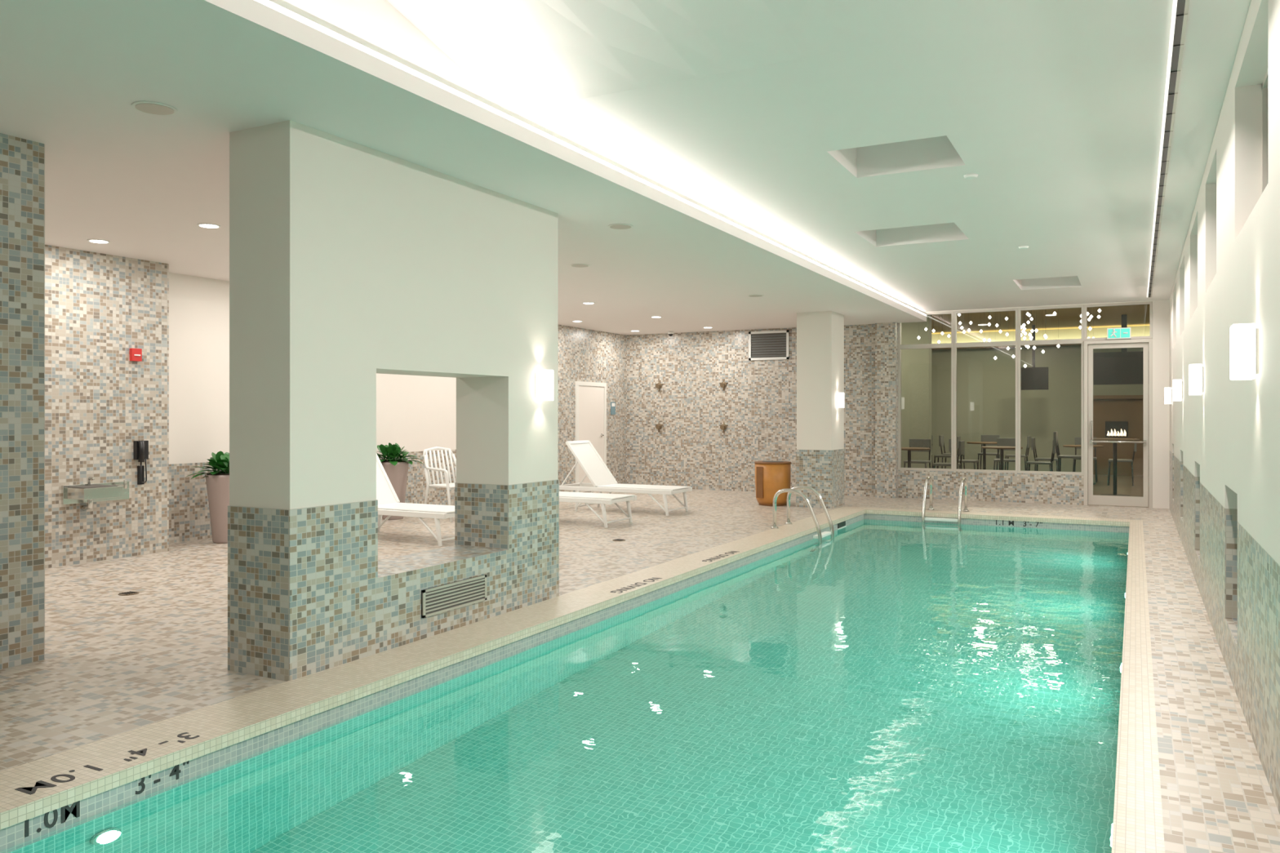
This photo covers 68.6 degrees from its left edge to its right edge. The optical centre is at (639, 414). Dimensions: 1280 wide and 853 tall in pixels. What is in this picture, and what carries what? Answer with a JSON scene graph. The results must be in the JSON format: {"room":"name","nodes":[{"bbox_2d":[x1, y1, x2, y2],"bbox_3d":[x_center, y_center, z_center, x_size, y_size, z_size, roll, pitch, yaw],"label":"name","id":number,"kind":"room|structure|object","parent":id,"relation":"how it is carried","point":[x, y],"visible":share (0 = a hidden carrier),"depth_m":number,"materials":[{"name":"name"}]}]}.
{"room":"indoor swimming pool","nodes":[
{"label":"indoor swimming pool","id":0,"kind":"room"},
{"bbox_2d":[0,133,44,670],"bbox_3d":[-3.828,-0.070,4.701,0.540,2.840,1.340,0,0,28],"label":"pillar","id":1,"kind":"structure","parent":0,"point":[22,161],"depth_m":5.06,"materials":[{"name":"tile"}]},
{"bbox_2d":[44,244,626,568],"bbox_3d":[-4.734,-0.070,9.990,0.800,2.840,17.650,0,0,28],"label":"wall","id":2,"kind":"structure","parent":0,"point":[100,307],"depth_m":9.15,"materials":[{"name":"tile"}]},
{"bbox_2d":[61,476,128,511],"bbox_3d":[-4.872,0.718,8.554,0.304,0.312,0.620,0,0,28],"label":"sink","id":3,"kind":"object","parent":2,"relation":"attached to","point":[89,493],"visible":1,"depth_m":8.42,"materials":[{"name":"silver metal"}]},
{"bbox_2d":[129,348,142,361],"bbox_3d":[-4.803,-0.570,8.947,0.050,0.120,0.100,0,0,28],"label":"alarm pull station","id":4,"kind":"object","parent":2,"relation":"attached to","point":[135,354],"visible":1,"depth_m":8.93,"materials":[{"name":"red plastic"}]},
{"bbox_2d":[133,440,148,484],"bbox_3d":[-4.757,0.459,8.979,0.103,0.423,0.120,0,0,28],"label":"wall telephone","id":5,"kind":"object","parent":2,"relation":"attached to","point":[140,448],"visible":1,"depth_m":8.95,"materials":[{"name":"black plastic"}]},
{"bbox_2d":[575,381,606,492],"bbox_3d":[-0.854,0.390,16.451,0.030,1.920,1.020,0,0,28],"label":"door","id":6,"kind":"structure","parent":2,"relation":"in","point":[577,383],"depth_m":16.19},
{"bbox_2d":[578,386,604,492],"bbox_3d":[-0.836,0.422,16.442,0.070,1.835,0.870,0,0,28],"label":"door leaf","id":7,"kind":"structure","parent":6,"relation":"attached to","point":[591,398],"depth_m":16.45,"materials":[{"name":"paint"}]},
{"bbox_2d":[610,401,615,414],"bbox_3d":[-0.492,-0.115,17.154,0.014,0.230,0.160,0,0,28],"label":"wall plaque","id":8,"kind":"object","parent":2,"relation":"attached to","point":[612,404],"visible":1,"depth_m":17.13,"materials":[{"name":"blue plastic"}]},
{"bbox_2d":[227,120,559,681],"bbox_3d":[-1.387,-0.070,5.951,0.462,2.840,2.502,0,0,28],"label":"wall","id":9,"kind":"structure","parent":0,"point":[350,262],"depth_m":5.17,"materials":[{"name":"paint"}]},
{"bbox_2d":[421,574,486,617],"bbox_3d":[-1.155,1.133,5.879,0.016,0.165,0.620,0,0,28],"label":"air vent","id":10,"kind":"object","parent":9,"relation":"in","point":[437,600],"visible":1,"depth_m":5.85,"materials":[{"name":"metal"}]},
{"bbox_2d":[534,369,553,400],"bbox_3d":[-0.684,-0.210,6.705,0.090,0.220,0.120,0,0,28],"label":"wall sconce","id":11,"kind":"object","parent":9,"relation":"attached to","point":[544,379],"visible":1,"depth_m":6.66,"materials":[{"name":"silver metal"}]},
{"bbox_2d":[0,0,926,335],"bbox_3d":[-2.306,-1.532,8.709,6.290,0.085,17.650,0,0,28],"label":"ceiling","id":12,"kind":"structure","parent":0,"point":[72,72],"depth_m":5.38,"materials":[{"name":"paint"}]},
{"bbox_2d":[87,239,110,243],"bbox_3d":[-4.640,-1.486,8.047,0.170,0.008,0.170,0,0,28],"label":"recessed light","id":13,"kind":"object","parent":12,"relation":"in","point":[97,241],"visible":1,"depth_m":8.02,"materials":[{"name":"white plastic"}]},
{"bbox_2d":[131,100,177,115],"bbox_3d":[-2.355,-1.486,4.556,0.200,0.008,0.200,0,0,28],"label":"ceiling speaker","id":14,"kind":"object","parent":12,"relation":"attached to","point":[154,108],"visible":1,"depth_m":4.54,"materials":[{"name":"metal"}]},
{"bbox_2d":[196,222,220,228],"bbox_3d":[-3.393,-1.486,7.389,0.170,0.008,0.170,0,0,28],"label":"recessed light","id":15,"kind":"object","parent":12,"relation":"in","point":[202,224],"visible":1,"depth_m":7.36,"materials":[{"name":"white plastic"}]},
{"bbox_2d":[569,263,590,267],"bbox_3d":[-0.599,-1.486,9.362,0.200,0.008,0.200,0,0,28],"label":"ceiling speaker","id":16,"kind":"object","parent":12,"relation":"attached to","point":[579,265],"visible":1,"depth_m":9.34,"materials":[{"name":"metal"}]},
{"bbox_2d":[582,302,595,304],"bbox_3d":[-0.685,-1.486,12.518,0.170,0.008,0.170,0,0,28],"label":"recessed light","id":17,"kind":"object","parent":12,"relation":"in","point":[588,303],"visible":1,"depth_m":12.49,"materials":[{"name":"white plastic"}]},
{"bbox_2d":[255,0,926,315],"bbox_3d":[0.454,-1.587,7.246,0.038,0.019,17.640,0,0,28],"label":"led strip","id":18,"kind":"object","parent":12,"relation":"on","point":[265,2],"visible":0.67,"depth_m":4.95,"materials":[{"name":"white"}]},
{"bbox_2d":[608,223,633,229],"bbox_3d":[-0.154,-1.486,7.420,0.200,0.008,0.200,0,0,28],"label":"ceiling speaker","id":19,"kind":"object","parent":12,"relation":"attached to","point":[615,226],"visible":1,"depth_m":7.40,"materials":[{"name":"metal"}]},
{"bbox_2d":[667,331,673,336],"bbox_3d":[0.550,-1.445,16.785,0.100,0.090,0.100,0,0,28],"label":"security camera","id":20,"kind":"object","parent":12,"relation":"attached to","point":[670,333],"visible":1,"depth_m":16.75,"materials":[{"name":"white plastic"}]},
{"bbox_2d":[747,294,763,297],"bbox_3d":[1.444,-1.486,11.733,0.200,0.008,0.200,0,0,28],"label":"ceiling speaker","id":21,"kind":"object","parent":12,"relation":"attached to","point":[750,295],"visible":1,"depth_m":11.72,"materials":[{"name":"metal"}]},
{"bbox_2d":[0,474,1279,852],"bbox_3d":[2.278,1.410,11.010,12.250,0.120,26.400,0,0,28],"label":"floor","id":22,"kind":"structure","parent":0,"point":[113,664],"depth_m":5.63,"materials":[{"name":"tile"}]},
{"bbox_2d":[118,591,139,595],"bbox_3d":[-3.848,1.345,7.063,0.140,0.009,0.140,0,0,28],"label":"floor drain","id":23,"kind":"object","parent":22,"relation":"on","point":[125,593],"visible":1,"depth_m":7.04,"materials":[{"name":"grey metal"}]},
{"bbox_2d":[185,450,229,543],"bbox_3d":[-4.417,0.866,9.977,0.655,0.968,0.605,0,0,3],"label":"potted plant","id":24,"kind":"object","parent":22,"relation":"on","point":[217,482],"visible":0.64,"depth_m":9.80,"materials":[{"name":"green plant"}]},
{"bbox_2d":[376,442,423,519],"bbox_3d":[-3.170,0.857,12.119,0.689,0.986,0.657,0,0,28],"label":"potted plant","id":25,"kind":"object","parent":22,"relation":"on","point":[396,468],"visible":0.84,"depth_m":12.03,"materials":[{"name":"green plant"}]},
{"bbox_2d":[376,453,454,546],"bbox_3d":[-2.656,0.846,10.279,1.855,1.014,0.674,0,0,28],"label":"sun lounger","id":26,"kind":"object","parent":22,"relation":"on","point":[386,495],"visible":0.35,"depth_m":10.08,"materials":[{"name":"white plastic"}]},
{"bbox_2d":[422,446,456,522],"bbox_3d":[-2.448,0.887,12.178,0.637,0.934,0.539,0,0,40],"label":"armchair","id":27,"kind":"object","parent":22,"relation":"on","point":[448,486],"visible":0.7,"depth_m":12.21,"materials":[{"name":"white plastic"}]},
{"bbox_2d":[0,513,1129,851],"bbox_3d":[1.243,2.000,6.157,3.650,1.200,14.850,0,0,28],"label":"basin","id":28,"kind":"object","parent":22,"relation":"in","point":[11,836],"visible":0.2,"depth_m":4.71,"materials":[{"name":"tile"}]},
{"bbox_2d":[25,800,79,837],"bbox_3d":[-2.083,1.428,3.332,0.002,0.072,0.190,0,0,28],"label":"depth marking text","id":29,"kind":"object","parent":28,"relation":"attached to","point":[74,810],"visible":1,"depth_m":3.36},
{"bbox_2d":[135,760,189,794],"bbox_3d":[-1.884,1.427,3.709,0.002,0.075,0.230,0,0,28],"label":"depth marking text","id":30,"kind":"object","parent":28,"relation":"attached to","point":[175,771],"visible":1,"depth_m":3.69},
{"bbox_2d":[0,519,1128,852],"bbox_3d":[1.287,1.480,6.133,3.350,0.001,14.450,0,0,28],"label":"pool water","id":31,"kind":"object","parent":28,"relation":"in","point":[875,686],"visible":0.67,"depth_m":4.38,"materials":[{"name":"teal liquid"}]},
{"bbox_2d":[0,506,1164,852],"bbox_3d":[1.177,1.372,6.192,3.860,0.056,15.050,0,0,28],"label":"pool coping","id":32,"kind":"object","parent":28,"relation":"on","point":[1138,822],"visible":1,"depth_m":4.45,"materials":[{"name":"stone"}]},
{"bbox_2d":[14,764,102,795],"bbox_3d":[-2.135,1.343,3.457,0.100,0.002,0.265,0,0,28],"label":"depth marking text","id":33,"kind":"object","parent":32,"relation":"on","point":[28,790],"visible":1,"depth_m":3.42},
{"bbox_2d":[123,732,199,761],"bbox_3d":[-1.951,1.343,3.802,0.104,0.002,0.322,0,0,28],"label":"depth marking text","id":34,"kind":"object","parent":32,"relation":"on","point":[143,752],"visible":1,"depth_m":3.76},
{"bbox_2d":[609,577,662,593],"bbox_3d":[-0.024,1.343,7.399,0.093,0.002,0.720,0,0,28],"label":"depth marking text","id":35,"kind":"object","parent":32,"relation":"on","point":[637,585],"visible":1,"depth_m":7.35},
{"bbox_2d":[702,551,737,561],"bbox_3d":[0.769,1.343,8.902,0.093,0.002,0.720,0,0,28],"label":"depth marking text","id":36,"kind":"object","parent":32,"relation":"on","point":[731,553],"visible":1,"depth_m":8.84},
{"bbox_2d":[770,485,834,542],"bbox_3d":[1.940,1.511,11.189,0.624,1.286,0.598,0,0,28],"label":"pool ladder","id":37,"kind":"object","parent":32,"relation":"attached to","point":[820,535],"visible":0.73,"depth_m":11.08,"materials":[{"name":"silver metal"}]},
{"bbox_2d":[837,520,846,529],"bbox_3d":[2.636,1.445,12.263,0.011,0.070,0.390,0,0,28],"label":"skimmer","id":38,"kind":"object","parent":28,"relation":"attached to","point":[842,524],"visible":1,"depth_m":12.25,"materials":[{"name":"black plastic"}]},
{"bbox_2d":[995,520,1042,527],"bbox_3d":[4.984,1.430,12.348,0.568,0.075,0.002,0,0,28],"label":"depth marking text","id":39,"kind":"object","parent":28,"relation":"attached to","point":[1009,522],"visible":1,"depth_m":12.38},
{"bbox_2d":[559,491,636,528],"bbox_3d":[-1.016,0.928,11.844,1.855,0.848,0.674,0,0,28],"label":"sun lounger","id":40,"kind":"object","parent":22,"relation":"on","point":[564,496],"visible":0.36,"depth_m":11.38,"materials":[{"name":"white plastic"}]},
{"bbox_2d":[612,538,625,541],"bbox_3d":[-0.225,1.345,10.070,0.140,0.009,0.140,0,0,28],"label":"floor drain","id":41,"kind":"object","parent":22,"relation":"on","point":[615,540],"visible":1,"depth_m":10.04,"materials":[{"name":"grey metal"}]},
{"bbox_2d":[559,440,692,515],"bbox_3d":[-0.248,0.864,13.191,1.855,0.977,0.674,0,0,28],"label":"sun lounger","id":42,"kind":"object","parent":22,"relation":"on","point":[602,479],"visible":0.9,"depth_m":13.20,"materials":[{"name":"white plastic"}]},
{"bbox_2d":[754,461,791,506],"bbox_3d":[1.988,1.025,14.047,0.544,0.650,0.544,0,0,28],"label":"hamper","id":43,"kind":"object","parent":22,"relation":"on","point":[771,477],"visible":0.91,"depth_m":13.83,"materials":[{"name":"orange wood"}]},
{"bbox_2d":[901,447,929,467],"bbox_3d":[4.846,0.975,16.891,0.720,0.750,0.720,0,0,28],"label":"table","id":44,"kind":"object","parent":22,"relation":"on","point":[908,449],"visible":0.38,"depth_m":16.86,"materials":[{"name":"brown wood"}]},
{"bbox_2d":[903,439,931,468],"bbox_3d":[5.184,0.905,17.532,0.448,0.891,0.496,0,0,28],"label":"chair","id":45,"kind":"object","parent":22,"relation":"on","point":[926,443],"visible":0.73,"depth_m":17.65,"materials":[{"name":"black plastic"}]},
{"bbox_2d":[931,435,933,468],"bbox_3d":[6.241,0.905,20.819,0.448,0.891,0.496,0,0,28],"label":"chair","id":46,"kind":"object","parent":22,"relation":"on","point":[931,435],"visible":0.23,"depth_m":20.89,"materials":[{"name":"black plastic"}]},
{"bbox_2d":[921,476,969,525],"bbox_3d":[4.199,1.511,12.923,0.568,1.286,0.624,0,0,28],"label":"pool ladder","id":47,"kind":"object","parent":22,"relation":"on","point":[963,480],"visible":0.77,"depth_m":12.80,"materials":[{"name":"silver metal"}]},
{"bbox_2d":[933,435,960,469],"bbox_3d":[6.499,0.905,19.863,0.496,0.891,0.448,0,0,28],"label":"chair","id":48,"kind":"object","parent":22,"relation":"on","point":[958,438],"visible":0.51,"depth_m":19.78,"materials":[{"name":"black plastic"}]},
{"bbox_2d":[932,440,964,469],"bbox_3d":[5.442,0.905,16.576,0.496,0.891,0.448,0,0,28],"label":"chair","id":49,"kind":"object","parent":22,"relation":"on","point":[961,443],"visible":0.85,"depth_m":16.44,"materials":[{"name":"black plastic"}]},
{"bbox_2d":[938,435,964,469],"bbox_3d":[6.877,0.905,20.682,0.496,0.891,0.448,0,0,28],"label":"chair","id":50,"kind":"object","parent":22,"relation":"on","point":[941,443],"visible":0.55,"depth_m":20.69,"materials":[{"name":"black plastic"}]},
{"bbox_2d":[948,439,978,469],"bbox_3d":[6.142,0.905,17.791,0.496,0.891,0.448,0,0,28],"label":"chair","id":51,"kind":"object","parent":22,"relation":"on","point":[974,461],"visible":0.36,"depth_m":17.71,"materials":[{"name":"black plastic"}]},
{"bbox_2d":[966,441,996,469],"bbox_3d":[7.473,0.975,20.367,0.720,0.750,0.720,0,0,28],"label":"table","id":52,"kind":"object","parent":22,"relation":"on","point":[984,443],"visible":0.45,"depth_m":20.34,"materials":[{"name":"brown wood"}]},
{"bbox_2d":[977,435,999,470],"bbox_3d":[7.811,0.905,21.008,0.448,0.891,0.496,0,0,28],"label":"chair","id":53,"kind":"object","parent":22,"relation":"on","point":[984,437],"visible":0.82,"depth_m":21.16,"materials":[{"name":"black plastic"}]},
{"bbox_2d":[981,446,1022,470],"bbox_3d":[6.738,0.975,17.476,0.720,0.750,0.720,0,0,28],"label":"table","id":54,"kind":"object","parent":22,"relation":"on","point":[1001,448],"visible":0.52,"depth_m":17.43,"materials":[{"name":"brown wood"}]},
{"bbox_2d":[993,438,1015,470],"bbox_3d":[7.076,0.905,18.116,0.448,0.891,0.496,0,0,28],"label":"chair","id":55,"kind":"object","parent":22,"relation":"on","point":[1000,442],"visible":0.44,"depth_m":18.29,"materials":[{"name":"black plastic"}]},
{"bbox_2d":[1004,435,1031,471],"bbox_3d":[8.069,0.905,20.052,0.496,0.891,0.448,0,0,28],"label":"chair","id":56,"kind":"object","parent":22,"relation":"on","point":[1028,437],"visible":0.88,"depth_m":19.90,"materials":[{"name":"black plastic"}]},
{"bbox_2d":[1026,440,1056,471],"bbox_3d":[7.334,0.905,17.161,0.496,0.891,0.448,0,0,28],"label":"chair","id":57,"kind":"object","parent":22,"relation":"on","point":[1054,451],"visible":0.63,"depth_m":17.00,"materials":[{"name":"black plastic"}]},
{"bbox_2d":[1031,437,1057,471],"bbox_3d":[8.038,0.905,18.599,0.496,0.891,0.448,0,0,28],"label":"chair","id":58,"kind":"object","parent":22,"relation":"on","point":[1033,439],"visible":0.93,"depth_m":18.52,"materials":[{"name":"black plastic"}]},
{"bbox_2d":[1053,431,1081,471],"bbox_3d":[7.262,0.820,15.842,0.496,1.061,0.448,0,0,28],"label":"chair","id":59,"kind":"object","parent":22,"relation":"on","point":[1060,456],"visible":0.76,"depth_m":15.77,"materials":[{"name":"black plastic"}]},
{"bbox_2d":[1062,444,1103,484],"bbox_3d":[8.634,0.975,18.284,0.720,0.750,0.720,0,0,28],"label":"table","id":60,"kind":"object","parent":22,"relation":"on","point":[1064,446],"visible":0.42,"depth_m":18.11,"materials":[{"name":"brown wood"}]},
{"bbox_2d":[1072,436,1097,482],"bbox_3d":[8.973,0.905,18.924,0.448,0.891,0.496,0,0,28],"label":"chair","id":61,"kind":"object","parent":22,"relation":"on","point":[1077,439],"visible":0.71,"depth_m":19.01,"materials":[{"name":"black plastic"}]},
{"bbox_2d":[1093,438,1139,496],"bbox_3d":[7.858,0.875,15.527,0.720,0.950,0.720,0,0,28],"label":"table","id":62,"kind":"object","parent":22,"relation":"on","point":[1114,445],"visible":0.77,"depth_m":15.51,"materials":[{"name":"brown wood"}]},
{"bbox_2d":[1093,395,1143,475],"bbox_3d":[10.871,0.460,21.021,1.600,1.780,0.630,0,0,28],"label":"fireplace","id":63,"kind":"object","parent":22,"relation":"on","point":[1114,416],"visible":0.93,"depth_m":20.87,"materials":[{"name":"brown wood"}]},
{"bbox_2d":[1107,443,1136,486],"bbox_3d":[9.231,0.905,17.969,0.496,0.891,0.448,0,0,28],"label":"chair","id":64,"kind":"object","parent":22,"relation":"on","point":[1110,460],"visible":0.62,"depth_m":17.79,"materials":[{"name":"black plastic"}]},
{"bbox_2d":[386,0,1250,311],"bbox_3d":[1.902,-2.005,6.516,3.680,0.709,17.700,0,0,28],"label":"ceiling","id":65,"kind":"structure","parent":0,"point":[846,134],"depth_m":5.40,"materials":[{"name":"paint"}]},
{"bbox_2d":[284,0,504,107],"bbox_3d":[0.210,-2.062,7.381,0.120,0.975,17.650,0,0,28],"label":"cove","id":66,"kind":"object","parent":65,"relation":"attached to","point":[379,23],"depth_m":4.56,"materials":[{"name":"paint"}]},
{"bbox_2d":[963,173,977,179],"bbox_3d":[2.386,-1.716,6.769,0.100,0.020,0.100,0,0,28],"label":"smoke detector","id":67,"kind":"object","parent":65,"relation":"attached to","point":[968,176],"visible":1,"depth_m":6.74,"materials":[{"name":"white plastic"}]},
{"bbox_2d":[1018,245,1028,248],"bbox_3d":[3.877,-1.688,9.487,0.100,0.020,0.100,0,0,28],"label":"smoke detector","id":68,"kind":"object","parent":65,"relation":"attached to","point":[1020,246],"visible":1,"depth_m":9.46,"materials":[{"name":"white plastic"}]},
{"bbox_2d":[1146,0,1189,297],"bbox_3d":[3.710,-1.712,6.664,0.060,0.141,14.650,0,0,28],"label":"linear ceiling slot","id":69,"kind":"object","parent":65,"relation":"attached to","point":[1180,7],"visible":1,"depth_m":5.33,"materials":[{"name":"white"}]},
{"bbox_2d":[795,311,844,508],"bbox_3d":[2.671,-0.070,13.884,0.532,2.840,0.662,0,0,28],"label":"pillar","id":70,"kind":"structure","parent":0,"point":[820,451],"depth_m":13.61,"materials":[{"name":"paint"}]},
{"bbox_2d":[836,392,844,408],"bbox_3d":[2.929,-0.210,13.720,0.090,0.220,0.120,0,0,28],"label":"wall sconce","id":71,"kind":"object","parent":70,"relation":"attached to","point":[840,396],"visible":1,"depth_m":13.67,"materials":[{"name":"white glass"}]},
{"bbox_2d":[626,299,1169,508],"bbox_3d":[3.460,-0.300,15.678,9.980,3.300,0.340,0,0,28],"label":"wall","id":72,"kind":"structure","parent":0,"point":[757,404],"depth_m":16.28,"materials":[{"name":"tile"}]},
{"bbox_2d":[266,0,926,315],"bbox_3d":[0.444,-1.600,7.251,0.075,0.050,17.640,0,0,28],"label":"trim","id":73,"kind":"structure","parent":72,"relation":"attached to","point":[283,4],"depth_m":5.00,"materials":[{"name":"white paint"}]},
{"bbox_2d":[655,421,663,431],"bbox_3d":[0.337,0.220,17.240,0.160,0.200,0.093,0,0,28],"label":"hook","id":74,"kind":"object","parent":72,"relation":"attached to","point":[659,426],"visible":1,"depth_m":17.25,"materials":[{"name":"brown metal"}]},
{"bbox_2d":[655,380,663,391],"bbox_3d":[0.337,-0.530,17.240,0.160,0.200,0.093,0,0,28],"label":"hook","id":75,"kind":"object","parent":72,"relation":"attached to","point":[659,385],"visible":1,"depth_m":17.24,"materials":[{"name":"brown metal"}]},
{"bbox_2d":[719,421,728,432],"bbox_3d":[1.469,0.220,16.642,0.160,0.200,0.093,0,0,28],"label":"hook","id":76,"kind":"object","parent":72,"relation":"attached to","point":[723,426],"visible":1,"depth_m":16.65,"materials":[{"name":"brown metal"}]},
{"bbox_2d":[719,378,728,390],"bbox_3d":[1.469,-0.530,16.642,0.160,0.200,0.093,0,0,28],"label":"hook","id":77,"kind":"object","parent":72,"relation":"attached to","point":[723,384],"visible":1,"depth_m":16.64,"materials":[{"name":"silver metal"}]},
{"bbox_2d":[748,329,789,360],"bbox_3d":[2.231,-1.200,16.276,0.730,0.500,0.030,0,0,28],"label":"air vent","id":78,"kind":"object","parent":72,"relation":"attached to","point":[768,344],"depth_m":16.27,"materials":[{"name":"white plastic"}]},
{"bbox_2d":[897,311,953,471],"bbox_3d":[4.606,-0.370,15.118,0.868,2.540,0.080,0,0,28],"label":"window","id":79,"kind":"structure","parent":72,"relation":"in","point":[900,346],"depth_m":15.09,"materials":[{"name":"metal"}]},
{"bbox_2d":[953,307,1017,473],"bbox_3d":[5.410,-0.370,14.694,0.948,2.540,0.080,0,0,28],"label":"window","id":80,"kind":"structure","parent":72,"relation":"in","point":[956,344],"depth_m":14.70,"materials":[{"name":"metal"}]},
{"bbox_2d":[1017,304,1084,475],"bbox_3d":[6.237,-0.370,14.257,0.918,2.540,0.080,0,0,28],"label":"window","id":81,"kind":"structure","parent":72,"relation":"in","point":[1067,341],"depth_m":14.26,"materials":[{"name":"metal"}]},
{"bbox_2d":[1084,338,1152,507],"bbox_3d":[7.042,0.125,13.832,0.900,2.450,0.140,0,0,28],"label":"door","id":82,"kind":"structure","parent":72,"relation":"in","point":[1149,341],"depth_m":13.76,"materials":[{"name":"metal"}]},
{"bbox_2d":[1088,342,1148,506],"bbox_3d":[7.044,0.147,13.837,0.790,2.385,0.050,0,0,28],"label":"door leaf","id":83,"kind":"structure","parent":82,"relation":"attached to","point":[1140,501],"depth_m":13.80,"materials":[{"name":"metal"}]},
{"bbox_2d":[1089,420,1146,444],"bbox_3d":[7.011,0.259,13.774,0.740,0.342,0.092,0,0,28],"label":"push bar","id":84,"kind":"object","parent":83,"relation":"attached to","point":[1091,441],"visible":1,"depth_m":13.78,"materials":[{"name":"silver metal"}]},
{"bbox_2d":[1084,301,1152,340],"bbox_3d":[7.042,-1.373,13.832,0.898,0.535,0.080,0,0,28],"label":"window","id":85,"kind":"structure","parent":72,"relation":"in","point":[1150,303],"depth_m":13.79,"materials":[{"name":"metal"}]},
{"bbox_2d":[1106,327,1130,339],"bbox_3d":[7.015,-1.190,13.750,0.310,0.160,0.071,0,0,28],"label":"exit sign","id":86,"kind":"object","parent":85,"relation":"attached to","point":[1123,332],"visible":1,"depth_m":13.73,"materials":[{"name":"green plastic"}]},
{"bbox_2d":[901,315,1150,471],"bbox_3d":[7.510,-0.350,18.510,10.200,3.400,8.450,0,0,28],"label":"wall","id":87,"kind":"structure","parent":0,"point":[986,385],"depth_m":22.19,"materials":[{"name":"beige paint"}]},
{"bbox_2d":[931,347,951,350],"bbox_3d":[7.354,-1.620,22.908,0.509,0.040,0.617,0,0,28],"label":"ceiling","id":88,"kind":"structure","parent":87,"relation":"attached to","point":[943,348],"depth_m":22.97,"materials":[{"name":"brown wood"}]},
{"bbox_2d":[956,346,1015,349],"bbox_3d":[8.252,-1.620,22.430,1.343,0.040,0.621,0,0,28],"label":"ceiling","id":89,"kind":"structure","parent":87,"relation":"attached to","point":[993,347],"depth_m":22.60,"materials":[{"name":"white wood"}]},
{"bbox_2d":[1028,343,1081,346],"bbox_3d":[9.605,-1.620,21.714,1.108,0.040,0.617,0,0,28],"label":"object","id":90,"kind":"object","parent":87,"relation":"attached to","point":[1070,344],"depth_m":21.79,"materials":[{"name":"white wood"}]},
{"bbox_2d":[931,304,1150,333],"bbox_3d":[7.487,-2.050,18.466,10.000,0.100,8.350,0,0,28],"label":"transom window","id":91,"kind":"structure","parent":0,"point":[1137,315],"depth_m":19.75,"materials":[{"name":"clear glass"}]},
{"bbox_2d":[959,321,970,333],"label":"chandelier","id":92,"kind":"object","parent":91,"relation":"hanging from","point":[962,327],"depth_m":17.18,"materials":[{"name":"beige glass"}]},
{"bbox_2d":[995,311,1001,333],"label":"chandelier","id":93,"kind":"object","parent":91,"relation":"hanging from","point":[996,325],"depth_m":17.15,"materials":[{"name":"beige glass"}]},
{"bbox_2d":[1006,346,1014,358],"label":"chandelier","id":94,"kind":"object","parent":91,"relation":"hanging from","point":[1013,356],"depth_m":16.76,"materials":[{"name":"beige glass"}]},
{"bbox_2d":[1013,311,1013,341],"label":"chandelier","id":95,"kind":"object","parent":91,"relation":"hanging from","point":[1013,311],"depth_m":16.76,"materials":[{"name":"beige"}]},
{"bbox_2d":[1021,310,1037,340],"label":"chandelier","id":96,"kind":"object","parent":91,"relation":"hanging from","point":[1028,314],"depth_m":16.49,"materials":[{"name":"beige"}]},
{"bbox_2d":[1021,324,1048,390],"bbox_3d":[8.749,-1.270,20.858,0.600,1.440,0.060,0,0,28],"label":"television","id":97,"kind":"object","parent":91,"relation":"hanging from","point":[1033,378],"visible":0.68,"depth_m":20.83,"materials":[{"name":"black plastic"}]},
{"bbox_2d":[1053,308,1058,339],"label":"chandelier","id":98,"kind":"object","parent":91,"relation":"hanging from","point":[1054,313],"depth_m":16.12,"materials":[{"name":"beige"}]},
{"bbox_2d":[1086,306,1101,337],"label":"chandelier","id":99,"kind":"object","parent":91,"relation":"hanging from","point":[1090,328],"depth_m":16.44,"materials":[{"name":"beige glass"}]},
{"bbox_2d":[1093,314,1143,385],"bbox_3d":[9.641,-1.295,18.691,1.100,1.390,0.060,0,0,28],"label":"television","id":100,"kind":"object","parent":91,"relation":"hanging from","point":[1123,367],"visible":0.68,"depth_m":18.69,"materials":[{"name":"black plastic"}]},
{"bbox_2d":[1169,0,1279,814],"bbox_3d":[3.570,-0.300,5.607,0.220,3.300,17.650,0,0,28],"label":"wall","id":101,"kind":"structure","parent":0,"point":[1224,440],"depth_m":4.57,"materials":[{"name":"paint"}]},
{"bbox_2d":[1164,387,1172,404],"bbox_3d":[7.016,-0.250,12.466,0.090,0.220,0.120,0,0,28],"label":"wall sconce","id":102,"kind":"object","parent":101,"relation":"attached to","point":[1167,391],"visible":1,"depth_m":12.42,"materials":[{"name":"white glass"}]},
{"bbox_2d":[1173,379,1182,400],"bbox_3d":[5.522,-0.250,9.636,0.090,0.220,0.120,0,0,28],"label":"wall sconce","id":103,"kind":"object","parent":101,"relation":"attached to","point":[1177,384],"visible":1,"depth_m":9.59,"materials":[{"name":"white glass"}]},
{"bbox_2d":[1188,364,1204,395],"bbox_3d":[3.982,-0.250,6.718,0.090,0.220,0.120,0,0,28],"label":"wall sconce","id":104,"kind":"object","parent":101,"relation":"attached to","point":[1196,371],"visible":1,"depth_m":6.67,"materials":[{"name":"white glass"}]},
{"bbox_2d":[1230,323,1259,380],"bbox_3d":[2.418,-0.250,3.756,0.090,0.220,0.120,0,0,28],"label":"wall sconce","id":105,"kind":"object","parent":101,"relation":"attached to","point":[1244,337],"visible":1,"depth_m":3.70,"materials":[{"name":"white glass"}]},
{"bbox_2d":[1262,69,1267,192],"bbox_3d":[2.719,-1.225,3.959,0.032,0.750,1.300,0,0,28],"label":"window","id":106,"kind":"structure","parent":101,"relation":"in","point":[1264,84],"depth_m":4.51,"materials":[{"name":"glass"}]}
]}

